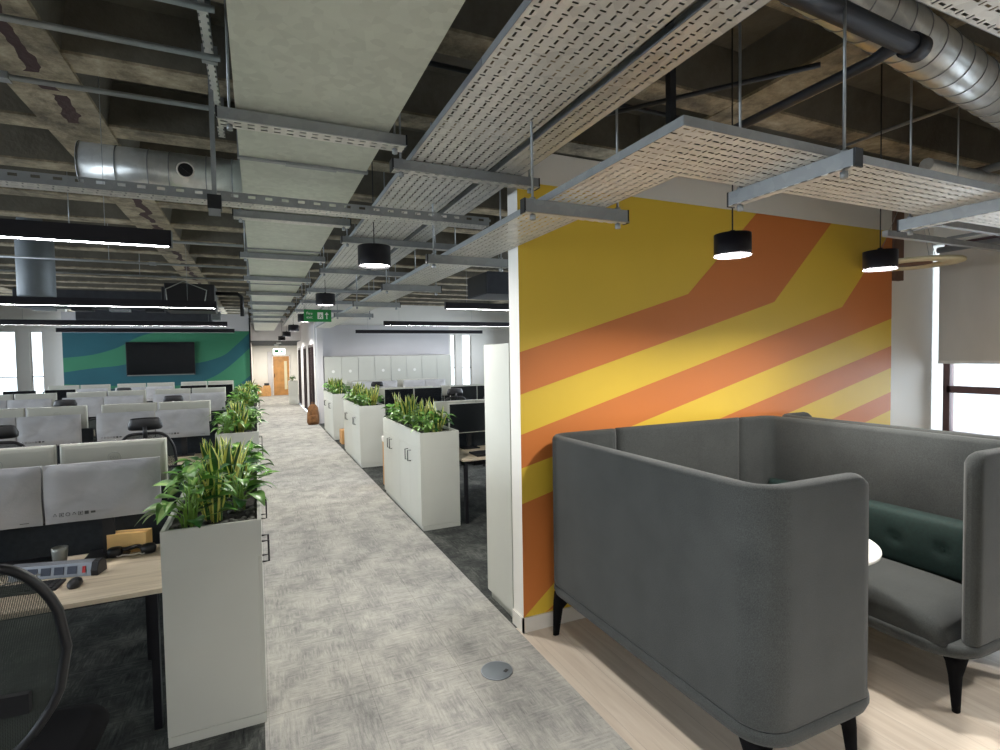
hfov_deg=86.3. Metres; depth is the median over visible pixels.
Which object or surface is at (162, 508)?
leafy plant
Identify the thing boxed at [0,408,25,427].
monitor
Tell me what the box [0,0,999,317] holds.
ceiling
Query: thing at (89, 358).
wall
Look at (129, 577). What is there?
desk
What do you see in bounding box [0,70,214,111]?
conduit
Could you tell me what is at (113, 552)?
ear cup
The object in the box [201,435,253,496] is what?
snake plant
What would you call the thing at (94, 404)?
monitor
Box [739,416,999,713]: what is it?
sofa
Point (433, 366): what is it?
tall cabinet
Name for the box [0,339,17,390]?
window
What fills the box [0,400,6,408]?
monitor
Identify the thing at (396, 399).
snake plant
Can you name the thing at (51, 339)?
wall
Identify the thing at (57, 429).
monitor
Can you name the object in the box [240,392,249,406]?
snake plant
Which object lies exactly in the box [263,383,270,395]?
shopping bag
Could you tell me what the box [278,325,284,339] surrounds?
pendant lamp
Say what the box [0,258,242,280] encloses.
conduit
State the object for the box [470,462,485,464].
cable tray
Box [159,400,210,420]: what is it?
monitor
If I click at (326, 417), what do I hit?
storage cabinet
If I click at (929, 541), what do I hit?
cushion
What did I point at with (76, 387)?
monitor
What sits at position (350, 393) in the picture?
leafy plant
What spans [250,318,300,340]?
wall
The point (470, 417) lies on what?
monitor
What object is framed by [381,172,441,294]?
hanger
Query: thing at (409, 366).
tall cabinet
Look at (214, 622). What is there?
storage cabinet
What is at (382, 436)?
carton
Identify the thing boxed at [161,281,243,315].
coil
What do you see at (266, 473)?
leafy plant
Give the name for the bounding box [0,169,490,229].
cable tray
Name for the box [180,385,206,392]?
monitor
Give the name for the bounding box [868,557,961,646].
seat cushion
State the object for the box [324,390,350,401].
planter box
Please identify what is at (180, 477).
leafy plant
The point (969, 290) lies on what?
roller blind
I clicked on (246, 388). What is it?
leafy plant
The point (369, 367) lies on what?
tall cabinet
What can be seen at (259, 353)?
wall
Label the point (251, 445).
leafy plant
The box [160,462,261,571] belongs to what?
planter box
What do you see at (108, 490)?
monitor
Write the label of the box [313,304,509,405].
wall
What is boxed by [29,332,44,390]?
window
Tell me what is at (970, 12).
cable tray
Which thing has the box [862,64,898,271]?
pendant lamp
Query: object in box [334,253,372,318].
hanger
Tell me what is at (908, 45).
drain pipe
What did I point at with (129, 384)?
monitor
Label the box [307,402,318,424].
backpack
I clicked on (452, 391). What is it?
office chair
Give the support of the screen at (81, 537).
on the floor
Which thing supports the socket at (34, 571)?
attached to the power strip
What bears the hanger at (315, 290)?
hanging from the ceiling at (41, 126)
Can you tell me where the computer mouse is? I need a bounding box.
[66,577,82,589]
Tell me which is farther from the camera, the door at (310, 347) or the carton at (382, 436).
the door at (310, 347)
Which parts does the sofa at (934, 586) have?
seat, leg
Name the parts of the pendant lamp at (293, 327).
lamp shade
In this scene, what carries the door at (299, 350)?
in the wall at (307, 335)
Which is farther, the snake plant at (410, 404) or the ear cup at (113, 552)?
the snake plant at (410, 404)
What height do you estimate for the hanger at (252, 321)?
0.880 m
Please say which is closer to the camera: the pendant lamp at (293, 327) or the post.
the post
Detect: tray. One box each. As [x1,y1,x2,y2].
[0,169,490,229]
[315,157,676,327]
[319,0,770,309]
[469,450,485,456]
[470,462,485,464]
[916,0,999,37]
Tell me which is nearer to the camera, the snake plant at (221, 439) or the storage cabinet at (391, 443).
the snake plant at (221, 439)
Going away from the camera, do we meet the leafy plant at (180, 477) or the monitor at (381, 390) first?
the leafy plant at (180, 477)
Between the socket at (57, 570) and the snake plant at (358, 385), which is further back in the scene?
the snake plant at (358, 385)
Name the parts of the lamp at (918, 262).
plate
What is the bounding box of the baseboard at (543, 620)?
[512,606,585,633]
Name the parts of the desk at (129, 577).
frame rail, leg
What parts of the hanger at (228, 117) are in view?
threaded rod, threaded rod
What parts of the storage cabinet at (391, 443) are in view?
door, door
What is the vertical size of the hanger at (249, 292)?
0.880 m
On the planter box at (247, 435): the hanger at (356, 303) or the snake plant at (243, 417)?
the snake plant at (243, 417)
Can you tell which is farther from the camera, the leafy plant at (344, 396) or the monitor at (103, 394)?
the leafy plant at (344, 396)
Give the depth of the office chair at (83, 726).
1.62 m
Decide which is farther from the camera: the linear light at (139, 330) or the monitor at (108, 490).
the linear light at (139, 330)
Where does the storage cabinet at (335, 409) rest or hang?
on the floor
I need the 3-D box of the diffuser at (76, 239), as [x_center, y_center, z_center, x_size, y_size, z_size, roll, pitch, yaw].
[-3.727,-0.768,2.656,3.560,0.008,0.057,-2,2,-24]
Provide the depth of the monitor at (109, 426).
6.13 m
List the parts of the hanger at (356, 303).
threaded rod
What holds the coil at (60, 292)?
hanging from the ceiling at (41, 126)
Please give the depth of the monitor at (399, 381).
13.91 m
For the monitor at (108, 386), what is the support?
on the desk
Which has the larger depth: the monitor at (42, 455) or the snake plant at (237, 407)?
the snake plant at (237, 407)
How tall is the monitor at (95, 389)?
0.568 m
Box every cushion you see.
[768,478,962,581]
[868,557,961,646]
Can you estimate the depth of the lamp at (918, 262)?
4.59 m
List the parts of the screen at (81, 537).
screen panel, post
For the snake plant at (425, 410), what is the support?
in the planter box at (448, 438)
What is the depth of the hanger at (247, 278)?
7.19 m
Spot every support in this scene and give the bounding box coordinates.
[191,0,224,137]
[206,16,221,215]
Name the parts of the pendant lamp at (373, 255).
cord, lamp shade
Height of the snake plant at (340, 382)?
0.381 m
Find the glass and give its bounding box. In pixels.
[51,545,67,560]
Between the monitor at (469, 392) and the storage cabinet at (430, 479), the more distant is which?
the monitor at (469, 392)
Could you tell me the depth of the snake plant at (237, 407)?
6.53 m
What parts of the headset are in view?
cord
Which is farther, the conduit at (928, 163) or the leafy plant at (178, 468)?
the conduit at (928, 163)
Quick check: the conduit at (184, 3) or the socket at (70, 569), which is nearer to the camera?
the conduit at (184, 3)
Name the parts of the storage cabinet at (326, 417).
door, door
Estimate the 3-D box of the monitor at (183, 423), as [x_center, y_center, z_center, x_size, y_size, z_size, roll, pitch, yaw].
[-3.840,0.694,6.478,0.564,0.568,0.185,-2,2,-25]
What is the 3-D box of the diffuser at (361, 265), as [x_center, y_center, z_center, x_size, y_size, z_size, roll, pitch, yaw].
[-0.994,-0.876,4.227,0.240,0.006,0.240,-2,2,-24]
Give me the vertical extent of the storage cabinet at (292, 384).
0.980 m
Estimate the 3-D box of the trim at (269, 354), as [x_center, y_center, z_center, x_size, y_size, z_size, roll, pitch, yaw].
[-12.103,-0.069,28.082,0.210,2.300,0.070,-2,2,-24]
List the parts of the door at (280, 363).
vision panel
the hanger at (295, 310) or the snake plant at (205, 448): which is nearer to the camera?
the snake plant at (205, 448)
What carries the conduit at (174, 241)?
hanging from the ceiling at (41, 126)
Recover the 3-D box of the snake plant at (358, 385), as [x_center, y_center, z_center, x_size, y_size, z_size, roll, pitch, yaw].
[-2.678,0.335,10.189,0.211,0.383,0.215,-1,2,2]
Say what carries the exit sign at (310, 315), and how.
hanging from the ceiling at (41, 126)
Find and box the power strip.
[8,557,106,581]
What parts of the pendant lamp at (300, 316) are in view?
lamp shade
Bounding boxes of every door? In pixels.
[272,355,290,394]
[298,348,301,404]
[303,346,307,409]
[308,344,314,403]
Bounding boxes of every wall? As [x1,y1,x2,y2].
[0,305,66,390]
[61,311,250,392]
[244,308,252,381]
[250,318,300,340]
[252,346,298,393]
[297,306,323,423]
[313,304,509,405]
[314,325,448,355]
[507,148,891,617]
[509,333,960,431]
[904,175,999,428]
[933,249,942,429]
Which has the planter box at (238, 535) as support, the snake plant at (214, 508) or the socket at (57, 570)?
the snake plant at (214, 508)
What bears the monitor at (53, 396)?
on the desk
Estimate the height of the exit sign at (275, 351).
0.500 m
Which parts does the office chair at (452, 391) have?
backrest frame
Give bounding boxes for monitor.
[0,394,13,399]
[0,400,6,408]
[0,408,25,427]
[0,417,16,447]
[0,444,57,478]
[0,466,44,529]
[3,390,35,399]
[7,399,51,416]
[14,393,57,406]
[16,414,81,464]
[26,405,88,427]
[42,456,161,558]
[45,389,75,399]
[48,385,79,391]
[59,437,168,480]
[62,397,103,416]
[67,391,106,398]
[77,388,107,395]
[80,384,110,390]
[96,411,154,441]
[101,402,157,416]
[104,395,142,403]
[108,390,146,402]
[115,387,143,390]
[117,383,145,389]
[145,386,172,400]
[147,382,174,388]
[153,393,189,409]
[155,388,190,394]
[155,408,209,456]
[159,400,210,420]
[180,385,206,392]
[181,381,206,385]
[190,392,225,410]
[192,387,225,400]
[207,384,232,398]
[208,380,233,389]
[346,380,368,391]
[352,381,374,391]
[375,381,396,387]
[376,387,404,402]
[384,388,413,408]
[397,379,417,386]
[403,380,424,386]
[405,386,432,387]
[414,387,441,406]
[425,379,444,386]
[434,399,474,416]
[440,384,466,399]
[448,402,484,449]
[450,385,476,400]
[475,399,484,401]
[477,385,484,398]
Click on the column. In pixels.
(912, 298)
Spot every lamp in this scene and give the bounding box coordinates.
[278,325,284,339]
[282,330,290,336]
[288,299,298,330]
[297,283,307,322]
[315,263,334,305]
[357,163,390,268]
[714,4,751,259]
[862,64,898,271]
[881,190,966,271]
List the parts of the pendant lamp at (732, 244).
cord, lamp shade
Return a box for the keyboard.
[0,579,65,597]
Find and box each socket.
[28,569,37,574]
[40,568,50,576]
[54,567,63,574]
[67,566,76,573]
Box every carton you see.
[107,528,152,551]
[258,385,262,396]
[339,428,344,443]
[382,436,384,484]
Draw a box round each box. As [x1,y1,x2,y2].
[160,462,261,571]
[215,417,258,449]
[233,399,257,412]
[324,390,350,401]
[343,399,384,416]
[383,416,458,450]
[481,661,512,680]
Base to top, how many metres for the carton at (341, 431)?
0.303 m
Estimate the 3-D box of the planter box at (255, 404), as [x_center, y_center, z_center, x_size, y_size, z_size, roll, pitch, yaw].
[-4.821,0.631,10.105,0.440,0.190,1.850,-2,2,-24]
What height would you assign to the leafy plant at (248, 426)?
0.299 m
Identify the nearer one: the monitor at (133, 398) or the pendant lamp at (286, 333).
the monitor at (133, 398)
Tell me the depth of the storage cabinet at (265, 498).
3.96 m
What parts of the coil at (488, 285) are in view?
casing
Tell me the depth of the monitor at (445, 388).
10.60 m
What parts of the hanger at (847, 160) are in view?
threaded rod, threaded rod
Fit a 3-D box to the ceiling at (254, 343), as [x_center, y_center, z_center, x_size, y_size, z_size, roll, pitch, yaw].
[-9.746,-1.500,24.703,3.210,0.080,8.100,-2,2,-24]
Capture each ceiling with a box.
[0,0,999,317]
[251,341,298,345]
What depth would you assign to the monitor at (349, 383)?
13.38 m
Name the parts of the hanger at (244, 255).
threaded rod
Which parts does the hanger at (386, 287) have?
threaded rod, threaded rod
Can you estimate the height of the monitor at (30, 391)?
0.568 m
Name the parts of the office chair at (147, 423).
headrest stem, backrest frame, backrest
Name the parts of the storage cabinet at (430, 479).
door, door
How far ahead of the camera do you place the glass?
2.95 m
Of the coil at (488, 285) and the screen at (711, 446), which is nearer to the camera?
the screen at (711, 446)
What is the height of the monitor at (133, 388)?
0.568 m
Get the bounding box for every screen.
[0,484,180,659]
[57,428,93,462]
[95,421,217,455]
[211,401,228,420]
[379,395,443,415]
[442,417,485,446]
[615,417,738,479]
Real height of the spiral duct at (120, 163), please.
0.306 m
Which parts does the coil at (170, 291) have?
casing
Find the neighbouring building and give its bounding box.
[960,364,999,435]
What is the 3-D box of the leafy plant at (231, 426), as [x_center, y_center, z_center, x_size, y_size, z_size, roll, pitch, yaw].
[-3.092,0.544,6.065,0.356,0.292,0.413,-2,2,-24]
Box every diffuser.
[0,236,167,246]
[5,304,214,308]
[360,264,388,266]
[717,253,746,256]
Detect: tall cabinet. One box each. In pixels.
[323,356,358,389]
[358,356,390,380]
[391,355,421,380]
[421,355,451,384]
[484,343,513,615]
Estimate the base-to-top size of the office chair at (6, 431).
1.359 m
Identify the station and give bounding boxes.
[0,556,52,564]
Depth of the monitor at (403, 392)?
9.90 m
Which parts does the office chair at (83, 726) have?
backrest, backrest frame, seat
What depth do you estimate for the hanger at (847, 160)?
2.06 m
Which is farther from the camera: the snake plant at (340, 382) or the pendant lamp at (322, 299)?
the snake plant at (340, 382)
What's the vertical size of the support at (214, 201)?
1.100 m
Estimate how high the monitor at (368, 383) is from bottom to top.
0.568 m
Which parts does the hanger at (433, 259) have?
threaded rod, threaded rod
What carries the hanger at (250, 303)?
hanging from the ceiling at (41, 126)
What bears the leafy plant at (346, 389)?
in the planter box at (332, 397)
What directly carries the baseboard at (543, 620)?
attached to the wall at (639, 323)
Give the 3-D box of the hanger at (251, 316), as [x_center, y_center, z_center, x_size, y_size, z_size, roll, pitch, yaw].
[-5.889,-1.850,13.528,0.853,0.880,0.098,-2,2,-24]
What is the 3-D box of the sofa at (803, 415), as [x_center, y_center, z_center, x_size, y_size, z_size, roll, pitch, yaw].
[2.950,1.012,3.859,0.628,1.350,1.723,-2,2,-24]
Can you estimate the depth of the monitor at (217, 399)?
9.74 m
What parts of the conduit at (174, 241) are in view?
hanger rod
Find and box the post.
[665,17,675,124]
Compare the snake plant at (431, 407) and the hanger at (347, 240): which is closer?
the hanger at (347, 240)
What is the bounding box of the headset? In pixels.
[106,542,156,557]
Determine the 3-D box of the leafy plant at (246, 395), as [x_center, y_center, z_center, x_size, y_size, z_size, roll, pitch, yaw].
[-4.579,0.442,9.331,0.384,0.314,0.445,0,2,13]
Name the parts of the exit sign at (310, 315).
sign panel, pictogram panel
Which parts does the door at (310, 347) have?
pane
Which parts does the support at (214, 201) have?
post, plate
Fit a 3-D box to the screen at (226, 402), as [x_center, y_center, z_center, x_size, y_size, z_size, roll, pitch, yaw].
[-5.616,1.061,9.771,1.260,1.120,0.024,-2,2,-24]
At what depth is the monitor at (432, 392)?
10.15 m
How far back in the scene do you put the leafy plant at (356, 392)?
9.65 m
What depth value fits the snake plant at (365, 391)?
9.71 m
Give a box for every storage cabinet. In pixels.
[161,528,269,747]
[242,445,262,521]
[261,498,266,619]
[288,380,297,403]
[324,398,329,433]
[328,400,343,439]
[344,409,352,457]
[351,413,383,467]
[383,431,402,508]
[400,440,459,530]
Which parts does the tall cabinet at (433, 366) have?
door, door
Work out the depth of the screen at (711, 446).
4.02 m
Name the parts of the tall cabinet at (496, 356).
door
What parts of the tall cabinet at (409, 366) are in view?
door, door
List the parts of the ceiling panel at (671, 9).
splice plate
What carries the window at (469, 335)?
in the wall at (491, 335)
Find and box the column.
[847,185,933,428]
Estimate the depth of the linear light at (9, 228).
3.19 m
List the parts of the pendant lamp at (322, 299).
lamp shade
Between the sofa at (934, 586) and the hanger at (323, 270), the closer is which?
the sofa at (934, 586)
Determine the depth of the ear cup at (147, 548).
3.17 m
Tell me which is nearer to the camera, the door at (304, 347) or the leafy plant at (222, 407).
the leafy plant at (222, 407)
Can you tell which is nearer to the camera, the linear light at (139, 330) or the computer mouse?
the computer mouse
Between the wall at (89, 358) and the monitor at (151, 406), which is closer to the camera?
the monitor at (151, 406)
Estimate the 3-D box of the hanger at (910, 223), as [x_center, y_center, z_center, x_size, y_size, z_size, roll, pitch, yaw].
[2.338,-1.401,2.686,0.044,1.283,0.588,-2,2,-24]
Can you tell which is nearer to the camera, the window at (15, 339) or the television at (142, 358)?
the window at (15, 339)
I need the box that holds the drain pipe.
[634,0,932,178]
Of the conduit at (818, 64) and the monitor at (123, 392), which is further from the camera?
the monitor at (123, 392)
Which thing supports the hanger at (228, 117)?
hanging from the ceiling at (41, 126)
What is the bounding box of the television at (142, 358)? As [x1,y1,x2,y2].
[125,342,195,375]
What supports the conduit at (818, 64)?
attached to the ceiling at (41, 126)
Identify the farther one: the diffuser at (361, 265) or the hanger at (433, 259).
the diffuser at (361, 265)
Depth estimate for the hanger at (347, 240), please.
4.83 m
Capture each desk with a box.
[0,544,163,729]
[168,453,202,464]
[459,445,485,523]
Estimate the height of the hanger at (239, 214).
0.880 m
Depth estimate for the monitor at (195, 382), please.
13.04 m
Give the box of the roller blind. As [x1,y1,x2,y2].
[936,237,999,363]
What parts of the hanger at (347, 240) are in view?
threaded rod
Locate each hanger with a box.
[215,0,406,154]
[232,159,350,230]
[239,208,325,264]
[243,249,311,284]
[246,262,301,297]
[247,295,294,306]
[249,285,289,313]
[250,305,285,319]
[250,314,282,323]
[294,292,355,312]
[299,279,373,304]
[306,268,389,294]
[319,231,419,279]
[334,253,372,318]
[340,187,457,251]
[352,224,400,309]
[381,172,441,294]
[389,73,539,193]
[425,123,507,271]
[520,11,628,228]
[727,0,862,210]
[897,79,999,235]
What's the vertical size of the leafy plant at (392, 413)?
0.223 m
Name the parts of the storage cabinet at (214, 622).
door, handle, handle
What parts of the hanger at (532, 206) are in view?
threaded rod, threaded rod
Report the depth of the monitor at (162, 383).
12.76 m
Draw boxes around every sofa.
[552,428,869,749]
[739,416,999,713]
[782,412,999,439]
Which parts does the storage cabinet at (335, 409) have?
door, door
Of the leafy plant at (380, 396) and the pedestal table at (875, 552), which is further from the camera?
the leafy plant at (380, 396)
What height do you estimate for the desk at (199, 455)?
0.730 m
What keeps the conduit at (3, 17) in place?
hanging from the ceiling at (41, 126)
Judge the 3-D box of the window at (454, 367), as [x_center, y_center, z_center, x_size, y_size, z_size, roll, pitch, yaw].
[-1.591,-0.283,17.877,0.190,2.100,0.060,-2,2,-24]
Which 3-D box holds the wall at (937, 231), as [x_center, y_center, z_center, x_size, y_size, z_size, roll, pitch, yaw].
[6.023,-0.271,2.614,0.300,3.900,7.777,-2,2,-24]
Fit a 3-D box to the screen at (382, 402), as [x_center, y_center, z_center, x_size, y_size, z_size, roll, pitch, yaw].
[-1.667,0.980,10.216,1.260,1.120,0.024,-2,2,-24]
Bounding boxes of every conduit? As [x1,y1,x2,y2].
[0,13,219,61]
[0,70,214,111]
[0,223,245,268]
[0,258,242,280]
[66,171,242,246]
[155,0,214,13]
[428,60,680,118]
[571,62,820,123]
[793,104,957,163]
[882,162,999,198]
[919,158,999,184]
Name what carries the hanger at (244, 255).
hanging from the ceiling at (41, 126)
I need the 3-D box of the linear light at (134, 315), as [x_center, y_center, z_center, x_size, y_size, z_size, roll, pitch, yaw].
[-8.364,-1.419,12.858,2.900,0.350,0.500,-2,2,-24]
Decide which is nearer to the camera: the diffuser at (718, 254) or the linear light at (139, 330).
the diffuser at (718, 254)
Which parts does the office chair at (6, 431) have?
backrest, backrest frame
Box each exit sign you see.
[273,349,284,353]
[304,255,330,321]
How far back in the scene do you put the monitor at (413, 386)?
10.38 m
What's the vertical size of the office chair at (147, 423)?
1.359 m
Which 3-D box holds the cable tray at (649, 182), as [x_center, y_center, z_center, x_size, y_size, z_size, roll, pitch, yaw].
[-1.772,-0.961,7.240,0.331,0.032,11.310,-2,2,-24]
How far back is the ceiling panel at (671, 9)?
2.15 m
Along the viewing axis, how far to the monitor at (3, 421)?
5.74 m
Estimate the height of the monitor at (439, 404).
0.580 m
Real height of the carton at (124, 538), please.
0.116 m
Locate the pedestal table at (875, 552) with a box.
[868,539,881,565]
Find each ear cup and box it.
[106,546,122,557]
[140,542,156,553]
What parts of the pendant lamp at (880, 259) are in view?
cord, lamp shade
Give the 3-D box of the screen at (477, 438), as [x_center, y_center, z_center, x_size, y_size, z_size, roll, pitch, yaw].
[-0.163,1.071,6.914,1.260,1.120,0.024,-2,2,-24]
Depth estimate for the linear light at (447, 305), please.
8.23 m
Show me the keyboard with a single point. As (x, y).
(53, 584)
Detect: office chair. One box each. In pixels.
[0,425,24,447]
[0,564,109,749]
[53,399,76,406]
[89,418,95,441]
[116,387,131,390]
[122,417,177,477]
[163,395,183,401]
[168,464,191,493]
[371,381,382,390]
[444,388,465,467]
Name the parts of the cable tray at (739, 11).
splice plate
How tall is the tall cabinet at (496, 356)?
1.960 m
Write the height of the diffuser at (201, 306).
0.008 m
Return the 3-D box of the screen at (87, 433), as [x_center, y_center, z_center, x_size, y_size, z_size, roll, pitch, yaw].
[-5.277,1.191,5.940,1.260,1.120,0.024,-2,2,-24]
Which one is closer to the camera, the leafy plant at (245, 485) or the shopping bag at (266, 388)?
the leafy plant at (245, 485)
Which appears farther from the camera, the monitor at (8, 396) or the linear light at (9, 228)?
the monitor at (8, 396)
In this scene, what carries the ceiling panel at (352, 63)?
on the hanger
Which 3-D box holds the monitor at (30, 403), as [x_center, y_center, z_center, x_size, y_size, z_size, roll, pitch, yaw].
[-7.665,0.678,8.726,0.564,0.568,0.185,-2,2,-25]
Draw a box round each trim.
[249,318,251,384]
[267,352,272,394]
[887,182,904,280]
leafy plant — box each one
[134,464,239,527]
[153,454,232,501]
[168,457,203,484]
[206,407,236,426]
[206,458,273,511]
[210,410,244,434]
[220,455,279,480]
[225,391,248,407]
[227,391,249,404]
[231,441,264,459]
[232,383,251,393]
[232,443,268,472]
[235,407,268,430]
[239,390,263,406]
[246,383,260,392]
[247,408,265,422]
[329,384,343,393]
[342,384,351,393]
[342,389,354,400]
[345,393,356,402]
[350,392,367,403]
[353,392,373,405]
[365,393,384,402]
[381,401,403,419]
[388,408,416,423]
[398,408,428,428]
[410,411,441,432]
[426,410,455,428]
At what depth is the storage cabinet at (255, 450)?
6.08 m
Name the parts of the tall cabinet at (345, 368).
door, door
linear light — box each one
[0,76,172,247]
[0,244,216,308]
[0,315,227,326]
[56,299,234,332]
[355,310,482,333]
[383,298,508,326]
[444,284,508,309]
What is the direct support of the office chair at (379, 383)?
on the floor
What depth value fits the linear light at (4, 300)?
6.89 m
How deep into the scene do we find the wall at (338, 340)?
16.75 m
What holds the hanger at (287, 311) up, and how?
hanging from the ceiling at (41, 126)
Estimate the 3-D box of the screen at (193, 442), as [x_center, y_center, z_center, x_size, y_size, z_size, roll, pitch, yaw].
[-4.112,1.153,6.469,1.260,1.120,0.024,-2,2,-24]
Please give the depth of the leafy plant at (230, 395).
9.72 m
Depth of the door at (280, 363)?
28.29 m
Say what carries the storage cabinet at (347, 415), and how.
on the floor
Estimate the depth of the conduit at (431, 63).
2.92 m
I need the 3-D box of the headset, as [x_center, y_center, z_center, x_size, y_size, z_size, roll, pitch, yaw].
[-2.188,1.039,3.171,0.254,0.056,0.085,-2,2,-19]
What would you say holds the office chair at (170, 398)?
on the floor
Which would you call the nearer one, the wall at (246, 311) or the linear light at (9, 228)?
the linear light at (9, 228)
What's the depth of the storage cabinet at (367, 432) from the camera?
9.20 m
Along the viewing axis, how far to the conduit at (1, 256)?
6.50 m
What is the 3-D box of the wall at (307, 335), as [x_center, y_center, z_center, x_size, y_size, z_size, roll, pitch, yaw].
[-7.615,-0.689,22.261,1.400,3.800,14.350,-2,2,-24]
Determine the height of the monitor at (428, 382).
0.568 m
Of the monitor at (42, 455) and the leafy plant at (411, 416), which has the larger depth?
the leafy plant at (411, 416)
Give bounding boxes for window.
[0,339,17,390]
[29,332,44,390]
[450,335,455,384]
[462,335,471,383]
[937,235,999,435]
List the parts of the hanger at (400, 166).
threaded rod, threaded rod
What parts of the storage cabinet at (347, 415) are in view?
door, door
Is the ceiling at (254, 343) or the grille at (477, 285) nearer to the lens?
the grille at (477, 285)
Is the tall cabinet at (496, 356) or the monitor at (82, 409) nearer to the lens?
the tall cabinet at (496, 356)
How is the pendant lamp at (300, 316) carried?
hanging from the ceiling at (41, 126)
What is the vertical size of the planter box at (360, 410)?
0.190 m
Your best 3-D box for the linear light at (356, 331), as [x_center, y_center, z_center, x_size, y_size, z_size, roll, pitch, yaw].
[-2.376,-1.852,16.179,3.950,1.180,0.070,-2,2,-24]
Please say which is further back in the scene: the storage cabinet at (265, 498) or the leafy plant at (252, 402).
the leafy plant at (252, 402)
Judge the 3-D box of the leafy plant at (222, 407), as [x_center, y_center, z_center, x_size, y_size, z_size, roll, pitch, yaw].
[-3.292,0.533,6.466,0.412,0.292,0.412,0,2,31]
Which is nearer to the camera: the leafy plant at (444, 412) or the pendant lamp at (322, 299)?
the leafy plant at (444, 412)
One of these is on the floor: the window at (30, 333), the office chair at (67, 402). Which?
the office chair at (67, 402)
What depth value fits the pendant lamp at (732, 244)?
2.74 m
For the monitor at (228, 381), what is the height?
0.645 m
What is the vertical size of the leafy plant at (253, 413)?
0.247 m
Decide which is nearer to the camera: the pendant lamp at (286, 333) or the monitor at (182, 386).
the monitor at (182, 386)
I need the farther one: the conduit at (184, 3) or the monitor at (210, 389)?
the monitor at (210, 389)
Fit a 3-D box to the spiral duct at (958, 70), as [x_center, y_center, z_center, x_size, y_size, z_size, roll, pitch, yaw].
[2.415,-1.578,2.793,4.436,0.238,0.239,-2,2,-32]
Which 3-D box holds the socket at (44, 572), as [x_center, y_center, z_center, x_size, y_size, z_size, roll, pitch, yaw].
[-2.411,1.047,2.832,0.045,0.040,0.012,-1,2,-10]
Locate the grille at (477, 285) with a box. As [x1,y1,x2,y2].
[468,273,486,297]
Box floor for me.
[0,395,999,749]
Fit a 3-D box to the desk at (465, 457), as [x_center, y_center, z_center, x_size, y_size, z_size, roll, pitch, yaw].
[0.012,1.276,6.548,1.277,0.730,0.780,-2,2,-24]
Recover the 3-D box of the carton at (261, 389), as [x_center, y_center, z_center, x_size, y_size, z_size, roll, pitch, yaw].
[-12.470,0.807,27.538,0.400,0.600,0.280,-2,2,-24]
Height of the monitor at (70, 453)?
0.645 m
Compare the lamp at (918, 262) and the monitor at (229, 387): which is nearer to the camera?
the lamp at (918, 262)
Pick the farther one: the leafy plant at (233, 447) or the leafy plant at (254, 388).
the leafy plant at (254, 388)
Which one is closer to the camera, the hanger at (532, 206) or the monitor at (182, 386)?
the hanger at (532, 206)
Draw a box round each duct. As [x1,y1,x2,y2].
[14,217,56,296]
[74,140,241,196]
[779,0,999,129]
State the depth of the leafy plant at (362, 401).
9.22 m
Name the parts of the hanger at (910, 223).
threaded rod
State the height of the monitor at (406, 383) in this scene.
0.568 m
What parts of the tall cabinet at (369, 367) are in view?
door, door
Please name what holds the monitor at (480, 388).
on the desk
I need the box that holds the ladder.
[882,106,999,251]
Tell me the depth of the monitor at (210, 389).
9.98 m
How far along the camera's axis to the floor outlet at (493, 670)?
3.17 m
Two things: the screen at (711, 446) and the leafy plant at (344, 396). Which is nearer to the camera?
the screen at (711, 446)
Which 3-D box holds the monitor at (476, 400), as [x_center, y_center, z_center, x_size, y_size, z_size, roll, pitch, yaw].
[-0.050,0.604,7.067,0.560,0.580,0.180,-2,2,-24]
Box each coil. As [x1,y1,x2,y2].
[12,288,165,312]
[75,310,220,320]
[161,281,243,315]
[467,255,508,299]
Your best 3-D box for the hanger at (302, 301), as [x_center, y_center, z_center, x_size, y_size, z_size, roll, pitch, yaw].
[-2.965,-1.742,9.807,1.388,0.930,0.078,-2,2,-24]
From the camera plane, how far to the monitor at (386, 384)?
13.46 m
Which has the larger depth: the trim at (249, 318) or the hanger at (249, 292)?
the trim at (249, 318)
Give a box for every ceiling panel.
[226,0,464,330]
[283,0,694,325]
[611,115,999,227]
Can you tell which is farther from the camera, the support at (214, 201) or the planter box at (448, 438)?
the planter box at (448, 438)
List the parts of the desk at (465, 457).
leg, frame rail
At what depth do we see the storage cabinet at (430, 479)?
5.84 m
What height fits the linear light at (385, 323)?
1.180 m
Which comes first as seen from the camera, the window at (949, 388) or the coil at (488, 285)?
the window at (949, 388)
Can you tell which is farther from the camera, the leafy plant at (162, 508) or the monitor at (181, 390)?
the monitor at (181, 390)
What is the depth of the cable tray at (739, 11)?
2.19 m
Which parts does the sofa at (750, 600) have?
leg, seat, leg, leg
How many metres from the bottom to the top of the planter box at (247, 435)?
0.190 m
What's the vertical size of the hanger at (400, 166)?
0.930 m
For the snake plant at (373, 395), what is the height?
0.381 m
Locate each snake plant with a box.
[196,468,224,522]
[200,437,230,460]
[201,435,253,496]
[217,435,236,458]
[226,400,244,423]
[233,407,247,432]
[237,387,250,405]
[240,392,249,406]
[336,379,342,393]
[354,384,364,394]
[356,386,367,403]
[367,384,378,405]
[393,392,405,418]
[399,394,417,423]
[418,397,430,426]
[425,398,446,431]
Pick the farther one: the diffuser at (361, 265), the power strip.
the diffuser at (361, 265)
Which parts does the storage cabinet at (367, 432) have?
door, door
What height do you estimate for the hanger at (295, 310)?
0.930 m
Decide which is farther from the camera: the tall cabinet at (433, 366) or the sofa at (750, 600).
the tall cabinet at (433, 366)

